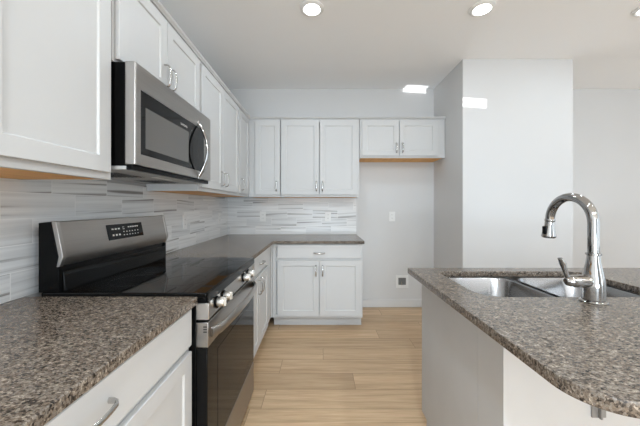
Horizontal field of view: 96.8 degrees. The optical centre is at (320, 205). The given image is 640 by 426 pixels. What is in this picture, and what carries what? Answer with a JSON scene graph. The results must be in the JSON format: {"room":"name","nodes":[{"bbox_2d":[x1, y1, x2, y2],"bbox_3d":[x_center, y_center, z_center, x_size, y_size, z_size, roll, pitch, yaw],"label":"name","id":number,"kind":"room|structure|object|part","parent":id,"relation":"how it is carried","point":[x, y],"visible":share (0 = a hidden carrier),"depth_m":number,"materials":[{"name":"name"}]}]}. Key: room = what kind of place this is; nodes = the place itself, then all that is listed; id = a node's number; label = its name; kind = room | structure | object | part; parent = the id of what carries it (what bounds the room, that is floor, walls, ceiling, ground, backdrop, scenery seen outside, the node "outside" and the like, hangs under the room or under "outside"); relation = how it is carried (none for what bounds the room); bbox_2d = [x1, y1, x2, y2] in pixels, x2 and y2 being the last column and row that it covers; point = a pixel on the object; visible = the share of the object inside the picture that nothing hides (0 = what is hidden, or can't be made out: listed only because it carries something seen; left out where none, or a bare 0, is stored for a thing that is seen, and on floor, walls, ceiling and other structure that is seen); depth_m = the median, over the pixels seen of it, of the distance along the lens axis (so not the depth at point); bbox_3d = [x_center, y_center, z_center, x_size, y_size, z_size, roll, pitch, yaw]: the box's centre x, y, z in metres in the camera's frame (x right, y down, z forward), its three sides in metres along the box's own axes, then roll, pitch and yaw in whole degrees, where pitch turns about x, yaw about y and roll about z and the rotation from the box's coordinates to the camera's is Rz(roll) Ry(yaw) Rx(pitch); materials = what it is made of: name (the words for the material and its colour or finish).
{"room":"kitchen","nodes":[
{"label":"kitchen","id":0,"kind":"room"},
{"bbox_2d":[1,178,227,303],"bbox_3d":[-1.250,-0.102,-1.212,0.150,2.743,9.875,0,0,0],"label":"wall","id":1,"kind":"structure","parent":0,"point":[37,294],"depth_m":1.61,"materials":[{"name":"paint"}]},
{"bbox_2d":[0,0,110,179],"bbox_3d":[-0.989,-0.547,0.658,0.369,0.890,0.914,0,0,0],"label":"upper cabinet","id":2,"kind":"object","parent":1,"relation":"attached to","point":[55,55],"visible":1,"depth_m":0.88,"materials":[{"name":"paint"}]},
{"bbox_3d":[-0.835,-0.547,0.658,0.019,0.890,0.914,0,0,0],"label":"frame","id":3,"kind":"part","parent":2,"relation":"part of","materials":[{"name":"paint"}]},
{"bbox_2d":[150,0,445,119],"bbox_3d":[0.272,-1.004,1.747,2.293,0.022,3.094,0,0,0],"label":"crown molding","id":4,"kind":"structure","parent":2,"relation":"attached to","point":[156,3],"depth_m":2.25,"materials":[{"name":"paint"}]},
{"bbox_2d":[111,0,199,110],"bbox_3d":[-0.970,-0.784,1.510,0.407,0.416,0.777,0,0,0],"label":"upper cabinet","id":5,"kind":"object","parent":1,"relation":"attached to","point":[140,33],"visible":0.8,"depth_m":1.38,"materials":[{"name":"paint"}]},
{"bbox_3d":[-0.835,-0.784,1.510,0.019,0.416,0.777,0,0,0],"label":"frame","id":6,"kind":"part","parent":5,"relation":"part of","materials":[{"name":"paint"}]},
{"bbox_3d":[-0.815,-0.778,1.311,0.019,0.380,0.354,0,0,0],"label":"door","id":7,"kind":"part","parent":5,"relation":"part of","materials":[{"name":"paint"}]},
{"bbox_3d":[-0.786,-0.670,1.462,0.039,0.120,0.014,0,0,0],"label":"handle","id":8,"kind":"part","parent":5,"relation":"part of","materials":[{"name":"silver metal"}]},
{"bbox_3d":[-0.786,-0.670,1.517,0.039,0.120,0.014,0,0,0],"label":"handle","id":9,"kind":"part","parent":5,"relation":"part of","materials":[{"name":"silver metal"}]},
{"bbox_3d":[-0.815,-0.778,1.690,0.019,0.380,0.395,0,0,0],"label":"door","id":10,"kind":"part","parent":5,"relation":"part of","materials":[{"name":"paint"}]},
{"bbox_2d":[111,61,209,183],"bbox_3d":[-0.918,-0.358,1.506,0.490,0.432,0.769,0,0,0],"label":"microwave","id":11,"kind":"object","parent":1,"relation":"attached to","point":[158,137],"visible":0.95,"depth_m":1.27,"materials":[{"name":"silver metal"}]},
{"bbox_3d":[-0.754,-0.369,1.127,0.042,0.410,0.013,0,0,0],"label":"edge trim","id":12,"kind":"part","parent":11,"relation":"part of","materials":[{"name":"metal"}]},
{"bbox_3d":[-0.708,-0.336,1.705,0.072,0.341,0.023,0,0,0],"label":"door handle","id":13,"kind":"part","parent":11,"relation":"part of","materials":[{"name":"silver metal"}]},
{"bbox_2d":[0,178,355,303],"bbox_3d":[-0.367,0.110,1.847,1.615,0.490,3.454,0,0,0],"label":"tile backsplash","id":14,"kind":"structure","parent":1,"relation":"attached to","point":[24,204],"depth_m":1.76,"materials":[{"name":"tile"}]},
{"bbox_2d":[182,215,186,228],"bbox_3d":[-1.161,0.137,2.424,0.008,0.120,0.074,0,0,0],"label":"wall outlet","id":15,"kind":"object","parent":14,"relation":"attached to","point":[184,217],"visible":1,"depth_m":2.41,"materials":[{"name":"white plastic"}]},
{"bbox_2d":[260,212,265,220],"bbox_3d":[-0.730,0.132,3.561,0.074,0.120,0.008,0,0,0],"label":"wall outlet","id":16,"kind":"object","parent":14,"relation":"attached to","point":[262,214],"visible":1,"depth_m":3.56,"materials":[{"name":"white plastic"}]},
{"bbox_2d":[325,212,330,220],"bbox_3d":[0.088,0.132,3.561,0.074,0.120,0.008,0,0,0],"label":"wall outlet","id":17,"kind":"object","parent":14,"relation":"attached to","point":[327,214],"visible":1,"depth_m":3.56,"materials":[{"name":"white plastic"}]},
{"bbox_2d":[146,61,238,195],"bbox_3d":[-0.970,-0.547,2.352,0.407,0.890,0.895,0,0,0],"label":"upper cabinet","id":18,"kind":"object","parent":1,"relation":"attached to","point":[216,104],"visible":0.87,"depth_m":2.26,"materials":[{"name":"paint"}]},
{"bbox_3d":[-0.815,-0.548,2.130,0.019,0.840,0.410,0,0,0],"label":"door","id":19,"kind":"part","parent":18,"relation":"part of","materials":[{"name":"paint"}]},
{"bbox_3d":[-0.835,-0.547,2.352,0.019,0.890,0.895,0,0,0],"label":"frame","id":20,"kind":"part","parent":18,"relation":"part of","materials":[{"name":"paint"}]},
{"bbox_3d":[-0.815,-0.548,2.558,0.019,0.840,0.434,0,0,0],"label":"door","id":21,"kind":"part","parent":18,"relation":"part of","materials":[{"name":"paint"}]},
{"bbox_2d":[213,108,248,196],"bbox_3d":[-0.970,-0.547,3.022,0.407,0.890,0.435,0,0,0],"label":"upper cabinet","id":22,"kind":"object","parent":1,"relation":"attached to","point":[243,120],"visible":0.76,"depth_m":2.98,"materials":[{"name":"paint"}]},
{"bbox_3d":[-0.835,-0.547,3.022,0.019,0.890,0.435,0,0,0],"label":"frame","id":23,"kind":"part","parent":22,"relation":"part of","materials":[{"name":"paint"}]},
{"bbox_3d":[-0.815,-0.548,3.002,0.019,0.840,0.347,0,0,0],"label":"door","id":24,"kind":"part","parent":22,"relation":"part of","materials":[{"name":"paint"}]},
{"bbox_2d":[240,307,426,425],"bbox_3d":[2.163,1.330,-1.212,6.975,0.120,9.875,0,0,0],"label":"floor","id":25,"kind":"structure","parent":0,"point":[369,373],"depth_m":2.15,"materials":[{"name":"brown wood"}]},
{"bbox_2d":[44,309,191,425],"bbox_3d":[-0.818,0.829,0.609,0.712,0.882,1.015,0,0,0],"label":"base cabinet","id":26,"kind":"object","parent":25,"relation":"on","point":[152,387],"visible":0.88,"depth_m":0.82,"materials":[{"name":"paint"}]},
{"bbox_2d":[0,297,196,425],"bbox_3d":[-0.825,0.371,0.610,0.680,0.030,1.019,0,0,0],"label":"countertop","id":27,"kind":"structure","parent":26,"relation":"on","point":[54,350],"depth_m":0.75,"materials":[{"name":"brown stone"}]},
{"bbox_3d":[-0.481,0.458,0.605,0.039,0.014,0.136,0,0,0],"label":"handle","id":28,"kind":"part","parent":26,"relation":"part of","materials":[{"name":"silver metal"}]},
{"bbox_3d":[-0.529,0.771,0.609,0.019,0.768,1.015,0,0,0],"label":"frame","id":29,"kind":"part","parent":26,"relation":"part of","materials":[{"name":"paint"}]},
{"bbox_3d":[-0.509,0.848,0.856,0.019,0.574,0.488,0,0,0],"label":"door","id":30,"kind":"part","parent":26,"relation":"part of","materials":[{"name":"paint"}]},
{"bbox_2d":[39,215,256,425],"bbox_3d":[-0.751,0.665,1.512,0.734,1.210,0.779,0,0,0],"label":"electric range","id":31,"kind":"object","parent":25,"relation":"on","point":[110,257],"visible":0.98,"depth_m":1.29,"materials":[{"name":"black metal"}]},
{"bbox_3d":[-1.037,0.302,1.512,0.018,0.083,0.743,0,0,0],"label":"console glass","id":32,"kind":"part","parent":31,"relation":"part of","materials":[{"name":"black glass"}]},
{"bbox_2d":[41,257,253,302],"bbox_3d":[-0.777,0.364,1.512,0.662,0.040,0.779,0,0,0],"label":"cooktop","id":33,"kind":"object","parent":31,"relation":"in","point":[206,279],"depth_m":1.32,"materials":[{"name":"black glass"}]},
{"bbox_3d":[-0.429,0.411,1.222,0.032,0.041,0.041,0,0,0],"label":"knob","id":34,"kind":"part","parent":31,"relation":"part of","materials":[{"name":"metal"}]},
{"bbox_3d":[-0.473,0.798,1.512,0.046,0.473,0.775,0,0,0],"label":"oven door","id":35,"kind":"part","parent":31,"relation":"part of","materials":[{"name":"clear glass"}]},
{"bbox_3d":[-0.429,0.411,1.305,0.032,0.041,0.041,0,0,0],"label":"knob","id":36,"kind":"part","parent":31,"relation":"part of","materials":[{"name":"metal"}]},
{"bbox_3d":[-0.471,0.419,1.512,0.049,0.066,0.735,0,0,0],"label":"control panel","id":37,"kind":"part","parent":31,"relation":"part of","materials":[{"name":"metal"}]},
{"bbox_3d":[-0.418,0.507,1.512,0.069,0.054,0.729,0,0,0],"label":"oven handle","id":38,"kind":"part","parent":31,"relation":"part of","materials":[{"name":"metal"}]},
{"bbox_3d":[-0.473,1.136,1.512,0.044,0.192,0.773,0,0,0],"label":"storage drawer","id":39,"kind":"part","parent":31,"relation":"part of","materials":[{"name":"metal"}]},
{"bbox_3d":[-0.429,0.411,1.640,0.032,0.041,0.041,0,0,0],"label":"knob","id":40,"kind":"part","parent":31,"relation":"part of","materials":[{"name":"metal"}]},
{"bbox_2d":[254,248,267,356],"bbox_3d":[-0.818,0.829,2.343,0.712,0.882,0.872,0,0,0],"label":"base cabinet","id":41,"kind":"object","parent":25,"relation":"on","point":[261,261],"visible":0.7,"depth_m":2.35,"materials":[{"name":"paint"}]},
{"bbox_3d":[-0.509,0.848,2.115,0.019,0.574,0.380,0,0,0],"label":"door","id":42,"kind":"part","parent":41,"relation":"part of","materials":[{"name":"paint"}]},
{"bbox_3d":[-0.509,0.468,2.308,0.019,0.140,0.765,0,0,0],"label":"drawer","id":43,"kind":"part","parent":41,"relation":"part of","materials":[{"name":"paint"}]},
{"bbox_3d":[-0.509,0.848,2.501,0.019,0.574,0.379,0,0,0],"label":"door","id":44,"kind":"part","parent":41,"relation":"part of","materials":[{"name":"paint"}]},
{"bbox_2d":[268,244,362,324],"bbox_3d":[-0.054,0.829,3.178,0.970,0.882,0.792,0,0,0],"label":"base cabinet","id":45,"kind":"object","parent":25,"relation":"on","point":[313,284],"depth_m":2.93,"materials":[{"name":"paint"}]},
{"bbox_2d":[166,234,363,258],"bbox_3d":[-0.360,0.371,2.736,1.609,0.030,1.659,0,0,0],"label":"countertop","id":46,"kind":"structure","parent":45,"relation":"on","point":[230,245],"depth_m":2.85,"materials":[{"name":"brown stone"}]},
{"bbox_3d":[-0.522,0.771,2.870,0.033,0.768,0.177,0,0,0],"label":"corner filler","id":47,"kind":"part","parent":45,"relation":"part of","materials":[{"name":"white wood"}]},
{"bbox_3d":[-0.234,0.847,2.929,0.427,0.572,0.019,0,0,0],"label":"door","id":48,"kind":"part","parent":45,"relation":"part of","materials":[{"name":"paint"}]},
{"bbox_3d":[-0.018,0.468,2.929,0.859,0.140,0.019,0,0,0],"label":"drawer","id":49,"kind":"part","parent":45,"relation":"part of","materials":[{"name":"paint"}]},
{"bbox_3d":[-0.007,1.261,3.036,0.876,0.018,0.007,0,0,0],"label":"shoe moulding","id":50,"kind":"part","parent":45,"relation":"part of","materials":[{"name":"paint"}]},
{"bbox_3d":[0.198,0.847,2.929,0.426,0.572,0.019,0,0,0],"label":"door","id":51,"kind":"part","parent":45,"relation":"part of","materials":[{"name":"paint"}]},
{"bbox_2d":[422,277,639,425],"bbox_3d":[1.734,0.828,1.276,2.331,0.882,0.762,0,0,0],"label":"kitchen island","id":52,"kind":"object","parent":25,"relation":"on","point":[469,379],"visible":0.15,"depth_m":1.04,"materials":[{"name":"paint"}]},
{"bbox_3d":[0.581,0.828,1.332,0.012,0.882,0.572,0,0,0],"label":"panel","id":53,"kind":"part","parent":52,"relation":"part of","materials":[{"name":"paint"}]},
{"bbox_3d":[0.887,0.468,1.610,0.565,0.140,0.019,0,0,0],"label":"drawer","id":54,"kind":"part","parent":52,"relation":"part of","materials":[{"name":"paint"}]},
{"bbox_2d":[408,268,639,418],"bbox_3d":[1.748,0.371,1.074,2.503,0.030,1.128,0,0,0],"label":"island countertop","id":55,"kind":"structure","parent":52,"relation":"on","point":[590,353],"depth_m":0.82,"materials":[{"name":"stone"}]},
{"bbox_2d":[447,277,639,296],"bbox_3d":[1.012,0.486,1.329,0.771,0.198,0.445,0,0,0],"label":"sink","id":56,"kind":"object","parent":55,"relation":"in","point":[491,286],"visible":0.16,"depth_m":1.54,"materials":[{"name":"metal"}]},
{"bbox_3d":[0.813,0.485,1.329,0.372,0.195,0.445,0,0,0],"label":"bowl","id":57,"kind":"part","parent":56,"relation":"part of","materials":[{"name":"metal"}]},
{"bbox_3d":[1.212,0.485,1.329,0.371,0.195,0.445,0,0,0],"label":"bowl","id":58,"kind":"part","parent":56,"relation":"part of","materials":[{"name":"metal"}]},
{"bbox_2d":[541,193,608,305],"bbox_3d":[0.966,0.151,1.150,0.170,0.409,0.275,0,0,0],"label":"gooseneck faucet","id":59,"kind":"object","parent":55,"relation":"on","point":[592,281],"visible":1,"depth_m":1.04,"materials":[{"name":"silver metal"}]},
{"bbox_3d":[0.906,0.239,1.053,0.050,0.095,0.024,0,0,0],"label":"lever","id":60,"kind":"part","parent":59,"relation":"part of","materials":[{"name":"silver metal"}]},
{"bbox_3d":[1.010,0.061,1.153,0.035,0.229,0.235,0,0,0],"label":"spout","id":61,"kind":"part","parent":59,"relation":"part of","materials":[{"name":"silver metal"}]},
{"bbox_2d":[591,406,605,419],"bbox_3d":[0.872,0.525,0.767,0.044,0.277,0.254,0,0,0],"label":"bracket","id":62,"kind":"object","parent":52,"relation":"attached to","point":[596,412],"visible":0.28,"depth_m":0.89,"materials":[{"name":"metal"}]},
{"bbox_2d":[159,0,639,88],"bbox_3d":[2.163,-1.533,-1.212,6.975,0.120,9.875,0,0,0],"label":"ceiling","id":63,"kind":"structure","parent":0,"point":[248,44],"depth_m":2.51,"materials":[{"name":"paint"}]},
{"bbox_2d":[300,0,323,16],"bbox_3d":[-0.067,-1.464,2.113,0.180,0.016,0.180,0,0,0],"label":"recessed light","id":64,"kind":"object","parent":63,"relation":"in","point":[310,8],"visible":1,"depth_m":2.09,"materials":[{"name":"white plastic"}]},
{"bbox_2d":[468,0,495,16],"bbox_3d":[1.198,-1.464,2.113,0.180,0.016,0.180,0,0,0],"label":"recessed light","id":65,"kind":"object","parent":63,"relation":"in","point":[481,8],"visible":1,"depth_m":2.10,"materials":[{"name":"white plastic"}]},
{"bbox_2d":[631,7,639,16],"bbox_3d":[2.440,-1.464,2.113,0.180,0.016,0.180,0,0,0],"label":"recessed light","id":66,"kind":"object","parent":63,"relation":"in","point":[636,13],"visible":1,"depth_m":2.15,"materials":[{"name":"white plastic"}]},
{"bbox_2d":[228,89,639,298],"bbox_3d":[2.163,-0.102,3.650,6.675,2.743,0.150,0,0,0],"label":"wall","id":67,"kind":"structure","parent":0,"point":[606,122],"depth_m":3.58,"materials":[{"name":"paint"}]},
{"bbox_2d":[249,119,282,197],"bbox_3d":[-0.643,-0.547,3.380,0.360,0.890,0.388,0,0,0],"label":"upper cabinet","id":68,"kind":"object","parent":67,"relation":"attached to","point":[264,134],"visible":0.95,"depth_m":3.23,"materials":[{"name":"paint"}]},
{"bbox_3d":[-0.609,-0.548,3.233,0.282,0.840,0.019,0,0,0],"label":"door","id":69,"kind":"part","parent":68,"relation":"part of","materials":[{"name":"paint"}]},
{"bbox_2d":[281,119,358,197],"bbox_3d":[-0.011,-0.547,3.380,0.895,0.890,0.388,0,0,0],"label":"upper cabinet","id":70,"kind":"object","parent":67,"relation":"attached to","point":[320,157],"visible":1,"depth_m":3.23,"materials":[{"name":"paint"}]},
{"bbox_3d":[-0.237,-0.548,3.233,0.433,0.840,0.019,0,0,0],"label":"door","id":71,"kind":"part","parent":70,"relation":"part of","materials":[{"name":"paint"}]},
{"bbox_3d":[0.199,-0.548,3.233,0.427,0.840,0.019,0,0,0],"label":"door","id":72,"kind":"part","parent":70,"relation":"part of","materials":[{"name":"paint"}]},
{"bbox_2d":[389,212,394,220],"bbox_3d":[0.894,0.132,3.571,0.074,0.120,0.008,0,0,0],"label":"wall outlet","id":73,"kind":"object","parent":67,"relation":"attached to","point":[391,214],"visible":1,"depth_m":3.57,"materials":[{"name":"white plastic"}]},
{"bbox_2d":[363,299,421,306],"bbox_3d":[0.934,1.219,3.567,0.972,0.102,0.015,0,0,0],"label":"baseboard","id":74,"kind":"structure","parent":67,"relation":"attached to","point":[366,302],"depth_m":3.56,"materials":[{"name":"paint"}]},
{"bbox_2d":[396,275,407,287],"bbox_3d":[1.020,0.950,3.565,0.156,0.160,0.020,0,0,0],"label":"box","id":75,"kind":"object","parent":67,"relation":"attached to","point":[401,280],"visible":1,"depth_m":3.57,"materials":[{"name":"white plastic"}]},
{"bbox_2d":[359,119,444,161],"bbox_3d":[0.929,-0.770,3.380,0.974,0.443,0.388,0,0,0],"label":"upper cabinet","id":76,"kind":"object","parent":67,"relation":"attached to","point":[380,140],"visible":1,"depth_m":3.23,"materials":[{"name":"paint"}]},
{"bbox_3d":[0.676,-0.769,3.233,0.420,0.398,0.019,0,0,0],"label":"door","id":77,"kind":"part","parent":76,"relation":"part of","materials":[{"name":"paint"}]},
{"bbox_3d":[1.109,-0.769,3.233,0.433,0.398,0.019,0,0,0],"label":"door","id":78,"kind":"part","parent":76,"relation":"part of","materials":[{"name":"paint"}]},
{"bbox_2d":[434,59,572,267],"bbox_3d":[1.973,-0.102,3.211,1.104,2.743,0.729,0,0,0],"label":"wall","id":79,"kind":"structure","parent":0,"point":[509,122],"depth_m":2.85,"materials":[{"name":"paint"}]}
]}

